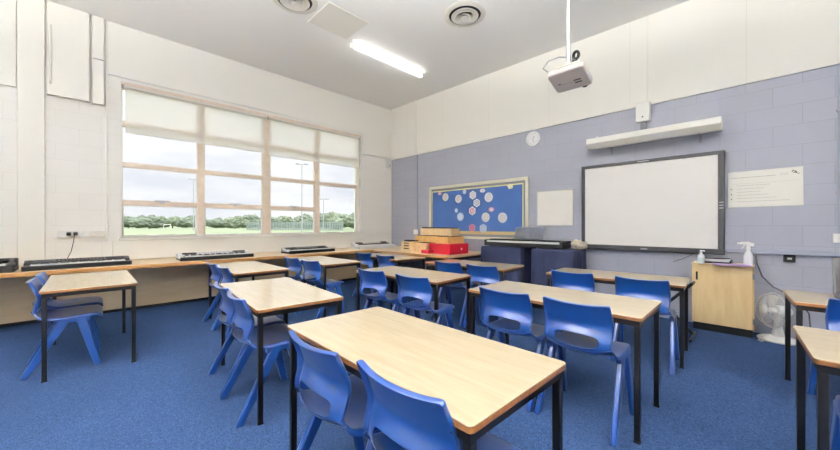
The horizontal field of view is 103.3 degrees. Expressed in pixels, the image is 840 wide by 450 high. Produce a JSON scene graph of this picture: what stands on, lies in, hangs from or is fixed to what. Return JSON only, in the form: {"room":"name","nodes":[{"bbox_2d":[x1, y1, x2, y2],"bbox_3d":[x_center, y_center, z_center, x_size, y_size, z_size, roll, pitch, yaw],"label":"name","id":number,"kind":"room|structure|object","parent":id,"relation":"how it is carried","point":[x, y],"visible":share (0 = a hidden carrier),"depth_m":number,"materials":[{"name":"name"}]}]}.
{"room":"classroom","nodes":[
{"label":"classroom","id":0,"kind":"room"},
{"bbox_2d":[0,0,391,265],"bbox_3d":[-3.780,-0.902,5.853,8.650,4.325,0.300,0,0,-45],"label":"wall","id":1,"kind":"structure","parent":0,"point":[74,129],"depth_m":4.69,"materials":[{"name":"white paint"}]},
{"bbox_2d":[0,0,15,86],"bbox_3d":[-5.954,-2.390,3.472,2.210,1.250,0.030,0,0,-45],"label":"wall panel","id":2,"kind":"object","parent":1,"relation":"attached to","point":[7,7],"depth_m":4.20,"materials":[{"name":"white paint"}]},
{"bbox_2d":[17,0,44,264],"bbox_3d":[-5.071,-1.250,4.331,0.235,3.530,0.050,0,0,-45],"label":"pillar","id":3,"kind":"structure","parent":1,"relation":"attached to","point":[30,13],"depth_m":4.30,"materials":[{"name":"white paint"}]},
{"bbox_2d":[49,24,51,83],"bbox_3d":[-4.919,-2.272,4.417,0.023,0.787,0.041,0,0,-45],"label":"conduit","id":4,"kind":"object","parent":1,"relation":"attached to","point":[50,82],"visible":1,"depth_m":4.41,"materials":[{"name":"white paint"}]},
{"bbox_2d":[47,0,88,102],"bbox_3d":[-4.827,-2.362,4.565,0.400,1.245,0.060,0,0,-45],"label":"wall panel","id":5,"kind":"object","parent":1,"relation":"attached to","point":[69,26],"depth_m":4.54,"materials":[{"name":"white paint"}]},
{"bbox_2d":[58,231,87,237],"bbox_3d":[-4.788,0.128,4.586,0.275,0.081,0.085,0,0,-45],"label":"double socket","id":6,"kind":"object","parent":1,"relation":"attached to","point":[61,234],"visible":1,"depth_m":4.55,"materials":[{"name":"white plastic"}]},
{"bbox_2d":[92,15,103,105],"bbox_3d":[-4.621,-2.357,4.769,0.120,1.255,0.060,0,0,-45],"label":"wall panel","id":7,"kind":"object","parent":1,"relation":"attached to","point":[97,22],"depth_m":4.75,"materials":[{"name":"white paint"}]},
{"bbox_2d":[105,20,107,239],"bbox_3d":[-4.572,-1.385,4.844,0.025,3.200,0.022,0,0,-45],"label":"trim","id":8,"kind":"structure","parent":1,"relation":"attached to","point":[106,21],"depth_m":4.83,"materials":[{"name":"white paint"}]},
{"bbox_2d":[121,81,360,237],"bbox_3d":[-3.005,-0.978,6.534,4.290,2.355,0.180,0,0,-45],"label":"window","id":9,"kind":"structure","parent":1,"relation":"in","point":[200,206],"depth_m":6.12,"materials":[{"name":"brown wood"}]},
{"bbox_2d":[124,85,265,152],"bbox_3d":[-3.739,-1.208,5.740,2.066,1.885,0.078,0,0,-45],"label":"roller blind","id":10,"kind":"object","parent":9,"relation":"attached to","point":[147,112],"visible":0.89,"depth_m":5.62,"materials":[{"name":"white fabric"}]},
{"bbox_2d":[267,117,359,167],"bbox_3d":[-2.217,-1.208,7.244,2.126,1.885,0.078,0,0,-45],"label":"roller blind","id":11,"kind":"object","parent":9,"relation":"attached to","point":[287,139],"visible":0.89,"depth_m":7.15,"materials":[{"name":"white fabric"}]},
{"bbox_2d":[119,233,363,240],"bbox_3d":[-2.947,0.217,6.497,4.360,0.035,0.155,0,0,-45],"label":"window sill","id":12,"kind":"structure","parent":1,"relation":"attached to","point":[251,236],"depth_m":5.89,"materials":[{"name":"white paint"}]},
{"bbox_2d":[108,22,390,158],"bbox_3d":[-2.655,-2.337,6.741,5.358,1.255,0.018,0,0,-45],"label":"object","id":13,"kind":"structure","parent":1,"relation":"attached to","point":[134,55],"depth_m":6.05,"materials":[{"name":"white paint"}]},
{"bbox_2d":[112,234,390,258],"bbox_3d":[-2.645,0.378,6.742,5.285,0.285,0.030,0,0,-45],"label":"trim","id":14,"kind":"structure","parent":1,"relation":"attached to","point":[137,249],"depth_m":5.95,"materials":[{"name":"white paint"}]},
{"bbox_2d":[45,0,688,109],"bbox_3d":[-0.453,-2.996,2.343,8.850,0.237,10.170,0,0,-45],"label":"ceiling","id":15,"kind":"structure","parent":0,"point":[415,34],"depth_m":5.15,"materials":[{"name":"white paint"}]},
{"bbox_2d":[273,0,317,13],"bbox_3d":[-1.650,-2.936,4.373,0.580,0.052,0.580,0,0,-45],"label":"ceiling vent","id":16,"kind":"object","parent":15,"relation":"in","point":[292,6],"visible":1,"depth_m":4.45,"materials":[{"name":"white plastic"}]},
{"bbox_2d":[308,2,368,38],"bbox_3d":[-1.191,-2.959,4.847,0.650,0.010,0.620,0,0,-45],"label":"ceiling hatch","id":17,"kind":"object","parent":15,"relation":"attached to","point":[332,18],"visible":1,"depth_m":4.82,"materials":[{"name":"white paint"}]},
{"bbox_2d":[351,42,422,77],"bbox_3d":[-0.538,-2.919,5.935,1.582,0.092,0.079,0,0,-45],"label":"ceiling light","id":18,"kind":"object","parent":15,"relation":"attached to","point":[354,45],"visible":1,"depth_m":5.82,"materials":[{"name":"white paint"}]},
{"bbox_2d":[444,1,485,27],"bbox_3d":[0.629,-2.920,4.656,0.580,0.052,0.580,0,0,-45],"label":"ceiling vent","id":19,"kind":"object","parent":15,"relation":"in","point":[463,14],"visible":1,"depth_m":4.62,"materials":[{"name":"white plastic"}]},
{"bbox_2d":[542,0,592,92],"bbox_3d":[1.236,-2.040,2.761,0.292,1.771,0.321,0,0,-45],"label":"projector","id":20,"kind":"object","parent":15,"relation":"hanging from","point":[574,74],"visible":1,"depth_m":2.73,"materials":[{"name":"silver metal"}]},
{"bbox_2d":[0,279,839,449],"bbox_3d":[-0.453,1.323,2.343,8.850,0.125,10.170,0,0,-45],"label":"floor","id":21,"kind":"structure","parent":0,"point":[731,392],"depth_m":2.45,"materials":[{"name":"blue carpet"}]},
{"bbox_2d":[19,277,102,380],"bbox_3d":[-3.229,0.868,3.023,0.495,0.785,0.489,0,0,-45],"label":"chair","id":22,"kind":"object","parent":21,"relation":"on","point":[82,315],"visible":0.93,"depth_m":2.95,"materials":[{"name":"blue plastic"}]},
{"bbox_2d":[35,271,102,347],"bbox_3d":[-3.609,0.868,3.421,0.495,0.785,0.489,0,0,-45],"label":"chair","id":23,"kind":"object","parent":21,"relation":"on","point":[43,277],"visible":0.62,"depth_m":3.41,"materials":[{"name":"blue plastic"}]},
{"bbox_2d":[39,270,137,382],"bbox_3d":[-3.241,0.895,3.275,1.220,0.730,0.600,0,0,45],"label":"table","id":24,"kind":"object","parent":21,"relation":"on","point":[56,286],"visible":0.98,"depth_m":3.03,"materials":[{"name":"black paint"}]},
{"bbox_2d":[0,246,400,326],"bbox_3d":[-3.414,0.895,5.341,8.447,0.730,0.939,0,0,-45],"label":"countertop","id":25,"kind":"structure","parent":21,"relation":"on","point":[161,281],"depth_m":5.07,"materials":[{"name":"brown wood"}]},
{"bbox_2d":[0,258,18,272],"bbox_3d":[-5.020,0.460,3.515,0.954,0.141,0.363,0,0,-45],"label":"electronic keyboard","id":26,"kind":"object","parent":25,"relation":"on","point":[7,265],"visible":1,"depth_m":3.80,"materials":[{"name":"black plastic"}]},
{"bbox_2d":[21,256,131,271],"bbox_3d":[-4.329,0.480,4.239,0.363,0.100,0.954,0,0,44],"label":"electronic keyboard","id":27,"kind":"object","parent":25,"relation":"on","point":[50,264],"visible":1,"depth_m":4.14,"materials":[{"name":"black plastic"}]},
{"bbox_2d":[31,259,53,262],"bbox_3d":[-4.616,0.441,4.064,0.066,0.021,0.180,0,0,44],"label":"speaker grille","id":28,"kind":"object","parent":27,"relation":"attached to","point":[49,260],"depth_m":4.06,"materials":[{"name":"grey plastic"}]},
{"bbox_2d":[176,250,253,260],"bbox_3d":[-3.255,0.480,5.315,1.004,0.100,0.363,0,0,-45],"label":"electronic keyboard","id":29,"kind":"object","parent":25,"relation":"on","point":[192,256],"visible":1,"depth_m":5.21,"materials":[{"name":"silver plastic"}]},
{"bbox_2d":[281,246,334,253],"bbox_3d":[-2.180,0.480,6.518,0.363,0.100,0.954,0,0,42],"label":"electronic keyboard","id":30,"kind":"object","parent":25,"relation":"on","point":[308,249],"visible":0.99,"depth_m":6.37,"materials":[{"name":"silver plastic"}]},
{"bbox_2d":[351,241,394,248],"bbox_3d":[-1.070,0.462,7.685,1.004,0.136,0.363,0,0,-45],"label":"electronic keyboard","id":31,"kind":"object","parent":25,"relation":"on","point":[379,244],"visible":0.99,"depth_m":7.52,"materials":[{"name":"grey plastic"}]},
{"bbox_2d":[202,262,220,329],"bbox_3d":[-2.490,0.868,4.316,0.495,0.785,0.489,0,0,-45],"label":"chair","id":32,"kind":"object","parent":21,"relation":"on","point":[215,275],"visible":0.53,"depth_m":4.25,"materials":[{"name":"blue plastic"}]},
{"bbox_2d":[212,265,233,339],"bbox_3d":[-2.138,0.868,3.960,0.495,0.785,0.489,0,0,-45],"label":"chair","id":33,"kind":"object","parent":21,"relation":"on","point":[226,275],"visible":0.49,"depth_m":3.78,"materials":[{"name":"blue plastic"}]},
{"bbox_2d":[208,281,284,395],"bbox_3d":[-1.442,0.868,2.779,0.495,0.785,0.489,0,0,-42],"label":"chair","id":34,"kind":"object","parent":21,"relation":"on","point":[227,306],"visible":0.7,"depth_m":2.71,"materials":[{"name":"blue plastic"}]},
{"bbox_2d":[209,261,288,339],"bbox_3d":[-2.226,0.895,4.253,0.600,0.730,1.220,0,0,-45],"label":"table","id":35,"kind":"object","parent":21,"relation":"on","point":[253,269],"visible":0.54,"depth_m":4.04,"materials":[{"name":"black paint"}]},
{"bbox_2d":[219,290,307,427],"bbox_3d":[-1.112,0.868,2.395,0.495,0.785,0.489,0,0,-42],"label":"chair","id":36,"kind":"object","parent":21,"relation":"on","point":[276,338],"visible":0.84,"depth_m":2.28,"materials":[{"name":"blue plastic"}]},
{"bbox_2d":[220,277,342,425],"bbox_3d":[-1.185,0.895,2.724,0.600,0.730,1.220,0,0,-41],"label":"table","id":37,"kind":"object","parent":21,"relation":"on","point":[284,295],"visible":0.69,"depth_m":2.43,"materials":[{"name":"black paint"}]},
{"bbox_2d":[284,256,322,312],"bbox_3d":[-1.785,0.868,5.068,0.489,0.785,0.495,0,0,41],"label":"chair","id":38,"kind":"object","parent":21,"relation":"on","point":[293,264],"visible":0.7,"depth_m":4.91,"materials":[{"name":"blue plastic"}]},
{"bbox_2d":[297,259,345,318],"bbox_3d":[-1.384,0.868,4.677,0.489,0.785,0.495,0,0,39],"label":"chair","id":39,"kind":"object","parent":21,"relation":"on","point":[313,268],"visible":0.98,"depth_m":4.55,"materials":[{"name":"blue plastic"}]},
{"bbox_2d":[286,256,360,317],"bbox_3d":[-1.500,0.895,5.060,1.220,0.730,0.600,0,0,45],"label":"table","id":40,"kind":"object","parent":21,"relation":"on","point":[325,263],"visible":0.4,"depth_m":4.75,"materials":[{"name":"black paint"}]},
{"bbox_2d":[288,330,381,449],"bbox_3d":[-0.311,0.868,1.506,0.495,0.785,0.489,0,0,-45],"label":"chair","id":41,"kind":"object","parent":21,"relation":"on","point":[335,397],"visible":0.77,"depth_m":1.38,"materials":[{"name":"blue plastic"}]},
{"bbox_2d":[352,252,389,296],"bbox_3d":[-0.854,0.868,5.876,0.489,0.785,0.495,0,0,41],"label":"chair","id":42,"kind":"object","parent":21,"relation":"on","point":[365,258],"visible":0.41,"depth_m":5.72,"materials":[{"name":"blue plastic"}]},
{"bbox_2d":[358,268,410,315],"bbox_3d":[-0.407,0.868,3.702,0.489,0.785,0.495,0,0,40],"label":"chair","id":43,"kind":"object","parent":21,"relation":"on","point":[377,280],"visible":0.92,"depth_m":3.57,"materials":[{"name":"blue plastic"}]},
{"bbox_2d":[373,254,413,302],"bbox_3d":[-0.425,0.868,5.399,0.489,0.785,0.495,0,0,43],"label":"chair","id":44,"kind":"object","parent":21,"relation":"on","point":[383,261],"visible":0.34,"depth_m":5.30,"materials":[{"name":"blue plastic"}]},
{"bbox_2d":[370,253,425,293],"bbox_3d":[-0.520,0.895,5.713,0.600,0.730,1.220,0,0,-40],"label":"table","id":45,"kind":"object","parent":21,"relation":"on","point":[398,258],"visible":0.45,"depth_m":5.41,"materials":[{"name":"black paint"}]},
{"bbox_2d":[356,266,470,332],"bbox_3d":[-0.104,0.895,3.699,1.220,0.730,0.600,0,0,41],"label":"table","id":46,"kind":"object","parent":21,"relation":"on","point":[437,279],"visible":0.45,"depth_m":3.51,"materials":[{"name":"black paint"}]},
{"bbox_2d":[395,274,453,328],"bbox_3d":[0.043,0.868,3.275,0.489,0.785,0.495,0,0,40],"label":"chair","id":47,"kind":"object","parent":21,"relation":"on","point":[416,287],"visible":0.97,"depth_m":3.15,"materials":[{"name":"blue plastic"}]},
{"bbox_2d":[287,307,565,449],"bbox_3d":[-0.069,0.895,1.517,0.600,0.730,1.220,0,0,-44],"label":"table","id":48,"kind":"object","parent":21,"relation":"on","point":[482,382],"visible":0.79,"depth_m":1.29,"materials":[{"name":"brown wood"}]},
{"bbox_2d":[372,248,480,299],"bbox_3d":[0.185,0.895,6.758,1.333,0.730,2.103,0,0,-45],"label":"table","id":49,"kind":"object","parent":21,"relation":"on","point":[471,254],"depth_m":6.07,"materials":[{"name":"brown wood"}]},
{"bbox_2d":[401,240,418,251],"bbox_3d":[-0.168,0.415,6.743,0.320,0.228,0.270,0,0,-45],"label":"wooden box","id":50,"kind":"object","parent":49,"relation":"on","point":[407,245],"visible":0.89,"depth_m":6.62,"materials":[{"name":"brown wood"}]},
{"bbox_2d":[415,242,434,251],"bbox_3d":[0.149,0.436,6.635,0.420,0.186,0.310,0,0,-45],"label":"wooden box","id":51,"kind":"object","parent":49,"relation":"on","point":[419,246],"visible":0.5,"depth_m":6.48,"materials":[{"name":"brown wood"}]},
{"bbox_2d":[415,235,437,242],"bbox_3d":[0.241,0.274,6.656,0.300,0.126,0.670,0,0,-45],"label":"wooden box","id":52,"kind":"object","parent":51,"relation":"on","point":[421,238],"visible":0.59,"depth_m":6.60,"materials":[{"name":"brown wood"}]},
{"bbox_2d":[421,227,458,235],"bbox_3d":[0.382,0.122,6.528,0.240,0.160,0.810,0,0,-45],"label":"wooden box","id":53,"kind":"object","parent":52,"relation":"on","point":[440,231],"visible":1,"depth_m":6.35,"materials":[{"name":"brown wood"}]},
{"bbox_2d":[433,243,468,254],"bbox_3d":[0.575,0.435,6.198,0.538,0.187,0.418,0,0,-45],"label":"box","id":54,"kind":"object","parent":49,"relation":"on","point":[458,248],"visible":0.81,"depth_m":6.03,"materials":[{"name":"red cardboard"}]},
{"bbox_2d":[436,236,463,243],"bbox_3d":[0.559,0.275,6.214,0.470,0.133,0.285,0,0,-45],"label":"wooden box","id":55,"kind":"object","parent":54,"relation":"on","point":[439,239],"visible":1,"depth_m":6.08,"materials":[{"name":"brown wood"}]},
{"bbox_2d":[356,359,520,449],"bbox_3d":[0.062,0.868,1.172,0.495,0.785,0.489,0,0,-45],"label":"chair","id":56,"kind":"object","parent":21,"relation":"on","point":[406,419],"visible":0.87,"depth_m":1.03,"materials":[{"name":"blue plastic"}]},
{"bbox_2d":[430,261,479,326],"bbox_3d":[0.481,0.868,4.453,0.489,0.785,0.495,0,0,41],"label":"chair","id":57,"kind":"object","parent":21,"relation":"on","point":[440,266],"visible":0.55,"depth_m":4.35,"materials":[{"name":"blue plastic"}]},
{"bbox_2d":[425,259,523,313],"bbox_3d":[0.724,0.895,4.564,1.220,0.730,0.600,0,0,40],"label":"table","id":58,"kind":"object","parent":21,"relation":"on","point":[503,268],"visible":0.55,"depth_m":4.45,"materials":[{"name":"black paint"}]},
{"bbox_2d":[462,264,502,335],"bbox_3d":[0.854,0.868,4.091,0.489,0.785,0.495,0,0,41],"label":"chair","id":59,"kind":"object","parent":21,"relation":"on","point":[487,274],"visible":0.41,"depth_m":3.96,"materials":[{"name":"blue plastic"}]},
{"bbox_2d":[479,286,555,411],"bbox_3d":[0.746,0.868,2.571,0.495,0.785,0.489,0,0,-45],"label":"chair","id":60,"kind":"object","parent":21,"relation":"on","point":[516,310],"visible":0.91,"depth_m":2.44,"materials":[{"name":"blue plastic"}]},
{"bbox_2d":[469,281,661,444],"bbox_3d":[1.040,0.895,2.528,0.600,0.730,1.220,0,0,-45],"label":"table","id":61,"kind":"object","parent":21,"relation":"on","point":[631,311],"visible":0.76,"depth_m":2.30,"materials":[{"name":"black paint"}]},
{"bbox_2d":[551,270,595,355],"bbox_3d":[1.678,0.868,3.541,0.489,0.785,0.495,0,0,42],"label":"chair","id":62,"kind":"object","parent":21,"relation":"on","point":[576,281],"visible":0.3,"depth_m":3.39,"materials":[{"name":"blue plastic"}]},
{"bbox_2d":[534,296,633,447],"bbox_3d":[1.108,0.868,2.219,0.495,0.785,0.489,0,0,-45],"label":"chair","id":63,"kind":"object","parent":21,"relation":"on","point":[589,329],"visible":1,"depth_m":2.10,"materials":[{"name":"blue plastic"}]},
{"bbox_2d":[546,268,689,368],"bbox_3d":[2.055,0.895,3.517,1.220,0.730,0.600,0,0,42],"label":"table","id":64,"kind":"object","parent":21,"relation":"on","point":[680,284],"visible":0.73,"depth_m":3.32,"materials":[{"name":"black paint"}]},
{"bbox_2d":[609,276,679,375],"bbox_3d":[2.110,0.868,3.118,0.489,0.785,0.495,0,0,42],"label":"chair","id":65,"kind":"object","parent":21,"relation":"on","point":[658,290],"visible":0.65,"depth_m":2.95,"materials":[{"name":"blue plastic"}]},
{"bbox_2d":[641,281,696,342],"bbox_3d":[2.862,0.948,3.876,0.400,0.624,0.530,0,0,-45],"label":"keyboard stand","id":66,"kind":"object","parent":21,"relation":"on","point":[693,334],"visible":0.42,"depth_m":3.74,"materials":[{"name":"black paint"}]},
{"bbox_2d":[691,261,754,337],"bbox_3d":[3.616,0.860,3.969,0.336,0.800,0.542,0,0,-45],"label":"base cabinet","id":67,"kind":"object","parent":21,"relation":"on","point":[722,295],"visible":0.97,"depth_m":3.84,"materials":[{"name":"brown wood"}]},
{"bbox_2d":[705,258,732,263],"bbox_3d":[3.584,0.429,4.034,0.180,0.061,0.300,0,0,-43],"label":"document tray","id":68,"kind":"object","parent":67,"relation":"on","point":[707,260],"visible":0.68,"depth_m":3.96,"materials":[{"name":"grey plastic"}]},
{"bbox_2d":[712,263,752,266],"bbox_3d":[3.575,0.454,3.814,0.330,0.010,0.210,0,0,39],"label":"folder","id":69,"kind":"object","parent":67,"relation":"on","point":[729,264],"visible":0.96,"depth_m":3.77,"materials":[{"name":"purple plastic"}]},
{"bbox_2d":[737,242,753,265],"bbox_3d":[3.729,0.326,3.801,0.141,0.268,0.082,0,0,30],"label":"spray bottle","id":70,"kind":"object","parent":67,"relation":"on","point":[748,256],"visible":0.94,"depth_m":3.77,"materials":[{"name":"white plastic"}]},
{"bbox_2d":[755,292,795,345],"bbox_3d":[3.893,1.000,3.619,0.362,0.520,0.338,0,0,-45],"label":"desk fan","id":71,"kind":"object","parent":21,"relation":"on","point":[777,336],"visible":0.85,"depth_m":3.61,"materials":[{"name":"white plastic"}]},
{"bbox_2d":[783,289,836,404],"bbox_3d":[3.243,0.895,2.110,1.220,0.730,0.600,0,0,42],"label":"table","id":72,"kind":"object","parent":21,"relation":"on","point":[801,300],"visible":0.77,"depth_m":2.50,"materials":[{"name":"black paint"}]},
{"bbox_2d":[831,257,839,298],"bbox_3d":[3.127,0.386,2.267,0.315,0.284,0.370,0,0,-45],"label":"laptop","id":73,"kind":"object","parent":72,"relation":"on","point":[835,261],"visible":0.9,"depth_m":2.46,"materials":[{"name":"plastic"}]},
{"bbox_2d":[793,325,839,449],"bbox_3d":[2.219,0.895,1.127,1.220,0.730,0.600,0,0,43],"label":"table","id":74,"kind":"object","parent":21,"relation":"on","point":[822,346],"visible":1,"depth_m":1.46,"materials":[{"name":"black paint"}]},
{"bbox_2d":[807,298,839,394],"bbox_3d":[2.946,0.868,2.172,0.489,0.785,0.495,0,0,42],"label":"chair","id":75,"kind":"object","parent":21,"relation":"on","point":[832,315],"visible":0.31,"depth_m":2.19,"materials":[{"name":"blue plastic"}]},
{"bbox_2d":[830,395,839,449],"bbox_3d":[1.968,0.868,1.270,0.489,0.785,0.495,0,0,43],"label":"chair","id":76,"kind":"object","parent":21,"relation":"on","point":[835,426],"visible":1,"depth_m":1.50,"materials":[{"name":"blue plastic"}]},
{"bbox_3d":[1.535,0.820,5.773,0.480,0.881,0.685,0,0,-45],"label":"table","id":77,"kind":"object","parent":21,"relation":"on","visible":0},
{"bbox_2d":[480,245,534,284],"bbox_3d":[1.525,0.804,5.763,0.582,0.862,0.815,0,0,-45],"label":"tablecloth","id":78,"kind":"object","parent":77,"relation":"on","point":[495,254],"visible":0.38,"depth_m":5.48,"materials":[{"name":"blue fabric"}]},
{"bbox_2d":[484,227,570,248],"bbox_3d":[1.741,0.203,5.516,0.331,0.334,1.380,0,0,-45],"label":"digital piano","id":79,"kind":"object","parent":78,"relation":"on","point":[532,237],"visible":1,"depth_m":5.48,"materials":[{"name":"black plastic"}]},
{"bbox_3d":[2.156,0.820,5.160,0.460,0.881,0.570,0,0,-45],"label":"table","id":80,"kind":"object","parent":21,"relation":"on","visible":0},
{"bbox_2d":[531,248,586,286],"bbox_3d":[2.145,0.804,5.149,0.561,0.862,0.701,0,0,-45],"label":"tablecloth","id":81,"kind":"object","parent":80,"relation":"on","point":[543,260],"visible":0.52,"depth_m":5.01,"materials":[{"name":"blue fabric"}]},
{"bbox_2d":[571,239,587,249],"bbox_3d":[2.394,0.292,5.005,0.238,0.154,0.244,0,0,-45],"label":"paper bag","id":82,"kind":"object","parent":81,"relation":"on","point":[578,244],"visible":1,"depth_m":4.94,"materials":[{"name":"beige paper"}]},
{"bbox_2d":[391,0,839,328],"bbox_3d":[2.757,-0.902,5.233,0.222,4.325,9.770,0,0,-45],"label":"wall","id":83,"kind":"structure","parent":0,"point":[791,120],"depth_m":4.43,"materials":[{"name":"purple paint"}]},
{"bbox_2d":[429,176,528,238],"bbox_3d":[1.078,-0.290,6.781,0.035,1.150,2.434,0,0,-45],"label":"display board","id":84,"kind":"object","parent":83,"relation":"attached to","point":[514,202],"visible":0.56,"depth_m":6.59,"materials":[{"name":"blue fabric"}]},
{"bbox_2d":[526,131,540,145],"bbox_3d":[1.995,-1.520,5.851,0.036,0.264,0.264,0,0,-45],"label":"wall clock","id":85,"kind":"object","parent":83,"relation":"attached to","point":[533,138],"visible":1,"depth_m":5.84,"materials":[{"name":"white plastic"}]},
{"bbox_2d":[537,188,573,225],"bbox_3d":[2.265,-0.286,5.591,0.018,0.610,0.630,0,0,-45],"label":"whiteboard","id":86,"kind":"object","parent":83,"relation":"attached to","point":[554,207],"visible":1,"depth_m":5.58,"materials":[{"name":"white ceramic"}]},
{"bbox_2d":[636,101,650,122],"bbox_3d":[3.131,-1.583,4.657,0.094,0.265,0.170,0,0,-45],"label":"control box","id":87,"kind":"object","parent":83,"relation":"attached to","point":[643,109],"visible":1,"depth_m":4.62,"materials":[{"name":"white plastic"}]},
{"bbox_2d":[647,16,647,100],"bbox_3d":[3.177,-2.315,4.637,0.017,1.201,0.017,0,0,-45],"label":"conduit","id":88,"kind":"object","parent":83,"relation":"attached to","point":[647,16],"visible":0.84,"depth_m":4.63,"materials":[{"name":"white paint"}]},
{"bbox_2d":[582,150,724,254],"bbox_3d":[3.147,-0.275,4.655,0.075,1.280,1.662,0,0,-45],"label":"whiteboard","id":89,"kind":"object","parent":83,"relation":"attached to","point":[674,204],"visible":0.85,"depth_m":4.52,"materials":[{"name":"plastic"}]},
{"bbox_2d":[586,116,722,154],"bbox_3d":[3.110,-1.183,4.526,0.313,0.255,1.501,0,0,-45],"label":"light","id":90,"kind":"object","parent":83,"relation":"attached to","point":[713,124],"visible":1,"depth_m":4.33,"materials":[{"name":"white paint"}]},
{"bbox_2d":[660,312,795,338],"bbox_3d":[3.696,1.210,4.144,0.016,0.100,6.500,0,0,-45],"label":"baseboard","id":91,"kind":"structure","parent":83,"relation":"attached to","point":[758,328],"depth_m":3.86,"materials":[{"name":"grey"}]},
{"bbox_2d":[728,166,803,207],"bbox_3d":[3.990,-0.429,3.855,0.005,0.434,0.610,0,0,-45],"label":"poster","id":92,"kind":"object","parent":83,"relation":"attached to","point":[778,186],"visible":1,"depth_m":3.84,"materials":[{"name":"white paper"}]},
{"bbox_2d":[730,172,789,201],"bbox_3d":[3.960,-0.433,3.882,0.001,0.312,0.483,0,0,-45],"label":"print","id":93,"kind":"object","parent":92,"relation":"attached to","point":[756,186],"depth_m":3.87,"materials":[{"name":"grey paper"}]},
{"bbox_2d":[726,248,839,256],"bbox_3d":[4.756,0.305,3.051,0.045,0.050,2.856,0,0,-45],"label":"dado trunking","id":94,"kind":"object","parent":83,"relation":"attached to","point":[738,250],"visible":1,"depth_m":3.69,"materials":[{"name":"grey plastic"}]},
{"bbox_2d":[755,255,810,326],"bbox_3d":[4.053,0.801,3.712,0.050,0.902,0.435,0,0,-39],"label":"cable","id":95,"kind":"object","parent":94,"relation":"hanging from","point":[755,255],"visible":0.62,"depth_m":3.78,"materials":[{"name":"grey plastic"}]},
{"bbox_2d":[783,255,795,261],"bbox_3d":[4.123,0.375,3.706,0.024,0.080,0.090,0,0,-45],"label":"socket","id":96,"kind":"object","parent":83,"relation":"attached to","point":[786,258],"visible":1,"depth_m":3.70,"materials":[{"name":"black plastic"}]},
{"bbox_2d":[836,63,839,233],"bbox_3d":[4.367,-0.792,3.455,0.030,1.775,0.044,0,0,-45],"label":"conduit","id":97,"kind":"object","parent":83,"relation":"attached to","point":[838,109],"visible":1,"depth_m":3.46,"materials":[{"name":"grey"}]},
{"label":"outside","id":98,"kind":"structure","parent":0,"visible":0},
{"bbox_2d":[124,226,353,234],"bbox_3d":[-61.152,1.410,239.733,550.000,0.250,412.980,0,0,-45],"label":"ground","id":99,"kind":"structure","parent":98,"point":[175,230],"depth_m":77.58,"materials":[{"name":"green plant"}]},
{"bbox_2d":[124,216,136,227],"bbox_3d":[-115.251,-1.313,133.774,10.732,5.214,12.829,0,0,-45],"label":"tree","id":100,"kind":"object","parent":99,"relation":"on","point":[127,219],"visible":0.34,"depth_m":129.62,"materials":[{"name":"green plant"}]},
{"bbox_2d":[129,215,165,228],"bbox_3d":[-93.006,-1.151,113.560,10.146,4.891,8.798,0,0,-45],"label":"tree","id":101,"kind":"object","parent":99,"relation":"on","point":[151,221],"visible":1,"depth_m":111.59,"materials":[{"name":"green plant"}]},
{"bbox_2d":[160,216,187,227],"bbox_3d":[-100.420,-1.237,134.353,12.812,5.063,10.819,0,0,-45],"label":"tree","id":102,"kind":"object","parent":99,"relation":"on","point":[172,220],"visible":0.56,"depth_m":131.80,"materials":[{"name":"green plant"}]},
{"bbox_2d":[176,215,209,227],"bbox_3d":[-79.861,-1.098,117.169,9.811,4.785,8.850,0,0,-45],"label":"tree","id":103,"kind":"object","parent":99,"relation":"on","point":[187,221],"visible":0.58,"depth_m":113.79,"materials":[{"name":"green plant"}]},
{"bbox_2d":[208,217,225,227],"bbox_3d":[-81.958,-0.987,135.019,8.641,4.564,10.532,0,0,-45],"label":"tree","id":104,"kind":"object","parent":99,"relation":"on","point":[218,222],"visible":0.88,"depth_m":131.87,"materials":[{"name":"green plant"}]},
{"bbox_2d":[224,216,249,228],"bbox_3d":[-64.331,-0.991,116.755,8.329,4.572,6.337,0,0,-45],"label":"tree","id":105,"kind":"object","parent":99,"relation":"on","point":[237,221],"visible":0.98,"depth_m":114.65,"materials":[{"name":"green plant"}]},
{"bbox_2d":[242,214,259,227],"bbox_3d":[-68.062,-1.554,133.236,8.188,5.694,9.422,0,0,-45],"label":"tree","id":106,"kind":"object","parent":99,"relation":"on","point":[251,218],"visible":0.46,"depth_m":130.28,"materials":[{"name":"green plant"}]},
{"bbox_2d":[275,216,293,226],"bbox_3d":[-52.130,-1.145,125.496,7.691,4.876,10.909,0,0,-45],"label":"tree","id":107,"kind":"object","parent":99,"relation":"on","point":[282,218],"visible":0.38,"depth_m":122.25,"materials":[{"name":"green plant"}]},
{"bbox_2d":[246,221,342,230],"bbox_3d":[-29.588,0.235,77.607,14.180,2.100,20.180,0,0,-45],"label":"fence","id":108,"kind":"object","parent":99,"relation":"on","point":[292,225],"visible":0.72,"depth_m":77.54,"materials":[{"name":"grey metal"}]},
{"bbox_2d":[295,163,307,231],"bbox_3d":[-21.349,-4.905,60.021,2.219,12.380,0.749,0,0,-11],"label":"floodlight mast","id":109,"kind":"object","parent":99,"relation":"on","point":[295,163],"visible":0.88,"depth_m":59.95,"materials":[{"name":"grey metal"}]},
{"bbox_2d":[291,213,312,228],"bbox_3d":[-36.696,-1.220,105.142,8.219,5.029,8.034,0,0,-45],"label":"tree","id":110,"kind":"object","parent":99,"relation":"on","point":[306,217],"visible":0.52,"depth_m":103.21,"materials":[{"name":"green plant"}]},
{"bbox_2d":[326,211,352,228],"bbox_3d":[-23.781,-1.274,95.538,8.139,5.137,8.789,0,0,-45],"label":"tree","id":111,"kind":"object","parent":99,"relation":"on","point":[332,216],"visible":0.73,"depth_m":93.34,"materials":[{"name":"green plant"}]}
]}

